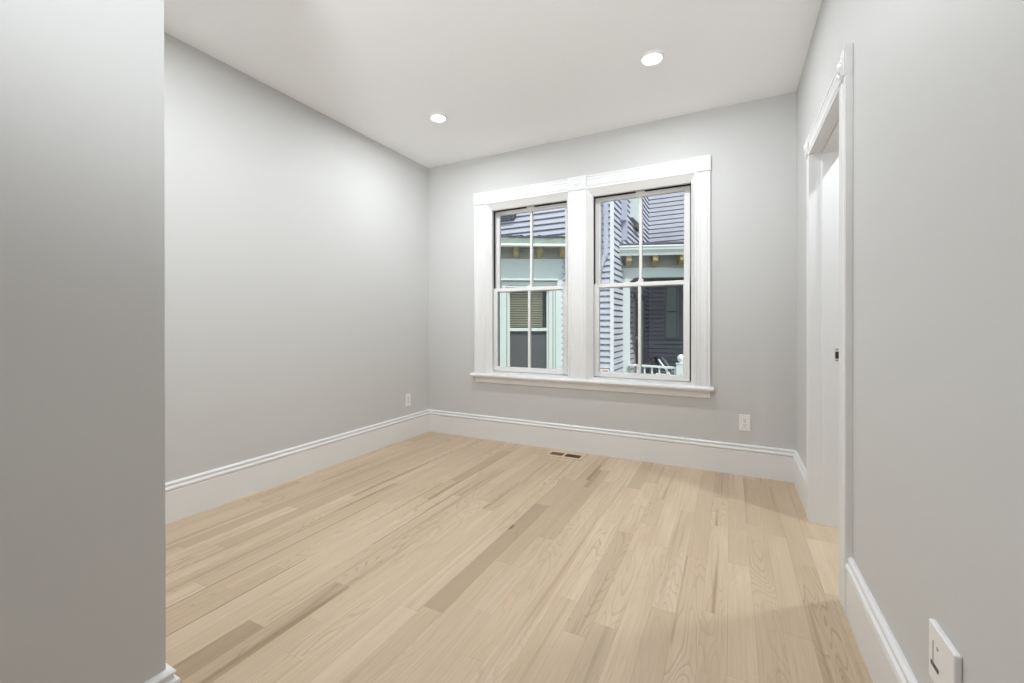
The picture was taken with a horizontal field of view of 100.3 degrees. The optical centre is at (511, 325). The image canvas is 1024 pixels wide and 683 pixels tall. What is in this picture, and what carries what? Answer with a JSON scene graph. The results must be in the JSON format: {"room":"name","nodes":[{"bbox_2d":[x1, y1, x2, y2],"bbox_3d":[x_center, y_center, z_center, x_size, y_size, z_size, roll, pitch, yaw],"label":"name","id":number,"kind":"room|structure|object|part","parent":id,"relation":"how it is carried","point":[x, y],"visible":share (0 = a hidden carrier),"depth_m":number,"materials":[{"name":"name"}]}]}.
{"room":"empty bedroom","nodes":[
{"label":"empty bedroom","id":0,"kind":"room"},
{"bbox_2d":[0,0,165,682],"bbox_3d":[-2.489,-0.211,-0.205,1.674,2.840,3.766,0,0,27],"label":"wall","id":1,"kind":"structure","parent":0,"point":[83,583],"depth_m":0.94,"materials":[{"name":"grey paint"}]},
{"bbox_2d":[164,32,428,482],"bbox_3d":[-1.624,-0.219,3.157,0.150,2.840,3.008,0,0,27],"label":"wall","id":2,"kind":"structure","parent":0,"point":[297,240],"depth_m":2.95,"materials":[{"name":"grey paint"}]},
{"bbox_2d":[144,409,428,682],"bbox_3d":[-1.725,0.992,1.096,1.548,0.227,6.774,0,0,27],"label":"baseboard","id":3,"kind":"structure","parent":2,"relation":"attached to","point":[188,496],"depth_m":2.92,"materials":[{"name":"white paint"}]},
{"bbox_2d":[405,393,410,405],"bbox_3d":[-1.014,0.724,4.172,0.009,0.118,0.073,0,0,27],"label":"wall outlet","id":4,"kind":"object","parent":2,"relation":"attached to","point":[407,396],"visible":1,"depth_m":4.17,"materials":[{"name":"white plastic"}]},
{"bbox_2d":[164,0,821,167],"bbox_3d":[-0.550,-1.709,0.471,4.609,0.150,7.144,0,0,27],"label":"ceiling","id":5,"kind":"structure","parent":0,"point":[505,75],"depth_m":2.61,"materials":[{"name":"white paint"}]},
{"bbox_2d":[429,113,446,121],"bbox_3d":[-0.581,-1.634,3.355,0.142,0.013,0.142,0,0,27],"label":"recessed light","id":6,"kind":"object","parent":5,"relation":"in","point":[436,117],"visible":1,"depth_m":3.34,"materials":[{"name":"white plastic"}]},
{"bbox_2d":[640,50,663,64],"bbox_3d":[0.856,-1.633,2.608,0.142,0.013,0.142,0,0,27],"label":"recessed light","id":7,"kind":"object","parent":5,"relation":"in","point":[652,57],"visible":1,"depth_m":2.60,"materials":[{"name":"white plastic"}]},
{"bbox_2d":[165,432,872,682],"bbox_3d":[-0.307,1.106,0.904,4.511,0.002,9.906,0,0,27],"label":"floor","id":8,"kind":"structure","parent":0,"point":[428,557],"depth_m":1.91,"materials":[{"name":"brown wood"}]},
{"bbox_2d":[545,450,585,460],"bbox_3d":[0.452,1.096,3.619,0.317,0.004,0.160,0,0,27],"label":"floor vent","id":9,"kind":"object","parent":8,"relation":"in","point":[553,453],"visible":1,"depth_m":3.61,"materials":[{"name":"brown wood"}]},
{"bbox_2d":[550,452,564,455],"bbox_3d":[0.386,1.097,3.656,0.115,0.003,0.085,0,0,27],"label":"grille","id":10,"kind":"object","parent":9,"relation":"attached to","point":[551,453],"depth_m":3.66,"materials":[{"name":"brown"}]},
{"bbox_2d":[428,92,795,449],"bbox_3d":[1.047,-0.222,3.591,4.509,2.840,0.200,0,0,27],"label":"wall","id":11,"kind":"structure","parent":0,"point":[751,145],"depth_m":3.26,"materials":[{"name":"grey paint"}]},
{"bbox_2d":[485,192,567,377],"bbox_3d":[0.175,-0.342,4.043,0.840,1.665,0.249,0,0,27],"label":"window","id":12,"kind":"structure","parent":11,"relation":"in","point":[493,211],"depth_m":4.08,"materials":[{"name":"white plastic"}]},
{"bbox_3d":[0.167,0.037,4.027,0.774,0.802,0.036,0,0,27],"label":"sash","id":13,"kind":"part","parent":12,"relation":"part of","materials":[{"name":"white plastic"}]},
{"bbox_3d":[0.188,-0.725,4.068,0.774,0.793,0.036,0,0,27],"label":"sash","id":14,"kind":"part","parent":12,"relation":"part of","materials":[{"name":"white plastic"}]},
{"bbox_2d":[470,154,713,397],"bbox_3d":[0.611,-0.371,3.797,2.150,1.843,0.290,0,0,27],"label":"window","id":15,"kind":"structure","parent":11,"relation":"in","point":[595,197],"depth_m":3.63,"materials":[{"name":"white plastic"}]},
{"bbox_3d":[-0.309,-0.356,4.160,0.128,1.635,0.022,0,0,27],"label":"casing","id":16,"kind":"part","parent":15,"relation":"part of","materials":[{"name":"white paint"}]},
{"bbox_3d":[0.121,-1.231,3.938,0.840,0.115,0.022,0,0,27],"label":"head casing","id":17,"kind":"part","parent":15,"relation":"part of","materials":[{"name":"white paint"}]},
{"bbox_3d":[0.569,-0.356,3.711,0.163,1.635,0.022,0,0,27],"label":"mullion casing","id":18,"kind":"part","parent":15,"relation":"part of","materials":[{"name":"white paint"}]},
{"bbox_3d":[0.559,0.476,3.696,2.150,0.030,0.060,0,0,27],"label":"window stool","id":19,"kind":"part","parent":15,"relation":"part of","materials":[{"name":"white paint"}]},
{"bbox_3d":[1.022,-1.231,3.477,0.857,0.115,0.022,0,0,27],"label":"head casing","id":20,"kind":"part","parent":15,"relation":"part of","materials":[{"name":"white paint"}]},
{"bbox_3d":[1.067,0.037,3.566,0.774,0.802,0.036,0,0,27],"label":"sash","id":21,"kind":"part","parent":15,"relation":"part of","materials":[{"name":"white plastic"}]},
{"bbox_3d":[1.088,-0.725,3.607,0.774,0.793,0.036,0,0,27],"label":"sash","id":22,"kind":"part","parent":15,"relation":"part of","materials":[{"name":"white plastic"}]},
{"bbox_3d":[1.453,-0.356,3.258,0.110,1.635,0.022,0,0,27],"label":"casing","id":23,"kind":"part","parent":15,"relation":"part of","materials":[{"name":"white paint"}]},
{"bbox_2d":[429,409,794,482],"bbox_3d":[0.557,0.985,3.720,3.219,0.227,0.024,0,0,27],"label":"baseboard","id":24,"kind":"structure","parent":11,"relation":"attached to","point":[771,463],"depth_m":3.51,"materials":[{"name":"white paint"}]},
{"bbox_2d":[739,414,749,430],"bbox_3d":[1.710,0.712,3.137,0.073,0.118,0.009,0,0,27],"label":"wall outlet","id":25,"kind":"object","parent":11,"relation":"attached to","point":[744,420],"visible":1,"depth_m":3.14,"materials":[{"name":"white plastic"}]},
{"bbox_2d":[796,0,1023,682],"bbox_3d":[0.503,-0.214,-0.048,0.120,2.840,6.774,0,0,27],"label":"wall","id":26,"kind":"structure","parent":0,"point":[938,85],"depth_m":0.96,"materials":[{"name":"grey paint"}]},
{"bbox_2d":[793,450,805,512],"bbox_3d":[1.844,0.986,2.728,0.024,0.227,0.616,0,0,27],"label":"baseboard","id":27,"kind":"structure","parent":26,"relation":"attached to","point":[799,470],"depth_m":2.73,"materials":[{"name":"white paint"}]},
{"bbox_2d":[804,43,852,615],"bbox_3d":[1.542,0.018,2.008,0.176,2.166,0.945,0,0,27],"label":"door","id":28,"kind":"structure","parent":26,"relation":"in","point":[828,148],"depth_m":2.32,"materials":[{"name":"white paint"}]},
{"bbox_3d":[1.686,0.072,2.416,0.022,2.056,0.078,0,0,27],"label":"casing","id":29,"kind":"part","parent":28,"relation":"part of","materials":[{"name":"white paint"}]},
{"bbox_3d":[1.496,-1.008,2.046,0.022,0.105,0.750,0,0,27],"label":"head casing","id":30,"kind":"part","parent":28,"relation":"part of","materials":[{"name":"white paint"}]},
{"bbox_3d":[1.764,0.158,2.319,0.024,0.073,0.002,0,0,27],"label":"strike plate","id":31,"kind":"part","parent":28,"relation":"part of","materials":[{"name":"silver metal"}]},
{"bbox_3d":[1.301,0.074,1.665,0.022,2.056,0.110,0,0,27],"label":"casing","id":32,"kind":"part","parent":28,"relation":"part of","materials":[{"name":"white paint"}]},
{"bbox_2d":[845,557,917,682],"bbox_3d":[0.086,0.994,-0.705,0.024,0.227,5.220,0,0,27],"label":"baseboard","id":33,"kind":"structure","parent":26,"relation":"attached to","point":[885,662],"depth_m":1.33,"materials":[{"name":"white paint"}]},
{"bbox_2d":[929,618,961,682],"bbox_3d":[0.916,0.722,0.906,0.015,0.128,0.124,0,0,27],"label":"wall outlet","id":34,"kind":"object","parent":26,"relation":"attached to","point":[945,662],"visible":1,"depth_m":0.90,"materials":[{"name":"white plastic"}]},
{"label":"outside","id":35,"kind":"structure","parent":0,"visible":0},
{"bbox_3d":[4.096,2.177,12.387,24.000,0.200,18.226,0,0,27],"label":"ground","id":36,"kind":"structure","parent":35,"visible":0},
{"bbox_2d":[500,192,683,374],"bbox_3d":[2.089,-2.031,10.111,12.500,8.313,8.087,0,0,27],"label":"neighbouring house","id":37,"kind":"structure","parent":36,"relation":"on","point":[663,215],"depth_m":7.44,"materials":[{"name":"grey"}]},
{"bbox_3d":[-0.120,-2.025,7.882,0.500,0.170,0.050,0,0,27],"label":"dark panel","id":38,"kind":"part","parent":37,"relation":"part of","materials":[{"name":"grey"}]},
{"bbox_2d":[510,291,542,326],"bbox_3d":[0.249,-0.293,7.440,0.566,0.617,0.020,0,0,-3],"label":"blind","id":39,"kind":"object","parent":37,"relation":"hanging from","point":[518,300],"depth_m":7.44,"materials":[{"name":"beige fabric"}]},
{"bbox_3d":[0.278,0.121,7.460,0.706,1.540,0.005,0,0,-3],"label":"dark pane","id":40,"kind":"part","parent":37,"relation":"part of","materials":[{"name":"clear glass"}]},
{"bbox_3d":[0.281,0.121,7.400,0.706,1.540,0.065,0,0,-3],"label":"sash","id":41,"kind":"part","parent":37,"relation":"part of","materials":[{"name":"grey"}]},
{"bbox_3d":[2.052,0.614,7.697,0.135,2.950,0.110,0,0,7],"label":"porch post","id":42,"kind":"part","parent":37,"relation":"part of","materials":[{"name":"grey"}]},
{"bbox_3d":[2.632,0.295,9.023,0.040,1.680,0.960,0,0,27],"label":"dark pane","id":43,"kind":"part","parent":37,"relation":"part of","materials":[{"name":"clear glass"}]},
{"bbox_3d":[2.488,-2.854,8.740,0.040,1.480,0.820,0,0,27],"label":"dark pane","id":44,"kind":"part","parent":37,"relation":"part of","materials":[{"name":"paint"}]},
{"bbox_2d":[633,224,638,230],"bbox_3d":[2.521,-1.979,8.613,0.065,0.070,0.400,0,0,27],"label":"wall vent","id":45,"kind":"object","parent":37,"relation":"attached to","point":[635,227],"depth_m":8.49,"materials":[{"name":"grey"}]},
{"bbox_3d":[2.660,0.295,9.009,0.042,1.680,0.960,0,0,27],"label":"sash","id":46,"kind":"part","parent":37,"relation":"part of","materials":[{"name":"grey wood"}]},
{"bbox_3d":[2.416,0.697,7.323,0.870,0.035,0.070,0,0,41],"label":"porch rail","id":47,"kind":"part","parent":37,"relation":"part of","materials":[{"name":"white wood"}]},
{"bbox_2d":[650,357,673,374],"bbox_3d":[3.221,1.114,8.465,0.851,0.948,0.580,0,0,27],"label":"porch chair","id":48,"kind":"object","parent":37,"relation":"on","point":[654,361],"visible":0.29,"depth_m":8.49,"materials":[{"name":"white wood"}]},
{"bbox_3d":[2.937,0.911,8.610,0.214,0.543,0.500,0,0,27],"label":"backrest","id":49,"kind":"part","parent":48,"relation":"part of","materials":[{"name":"white wood"}]},
{"bbox_2d":[667,313,675,336],"bbox_3d":[3.689,-0.016,9.869,0.240,0.557,0.012,0,0,27],"label":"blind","id":50,"kind":"object","parent":37,"relation":"hanging from","point":[671,317],"depth_m":9.87,"materials":[{"name":"grey glass"}]},
{"bbox_3d":[3.707,-0.307,9.892,0.300,1.180,0.030,0,0,27],"label":"pane","id":51,"kind":"part","parent":37,"relation":"part of","materials":[{"name":"grey glass"}]},
{"bbox_3d":[2.778,1.124,7.008,0.140,1.030,0.140,0,0,41],"label":"newel post","id":52,"kind":"part","parent":37,"relation":"part of","materials":[{"name":"white wood"}]}
]}

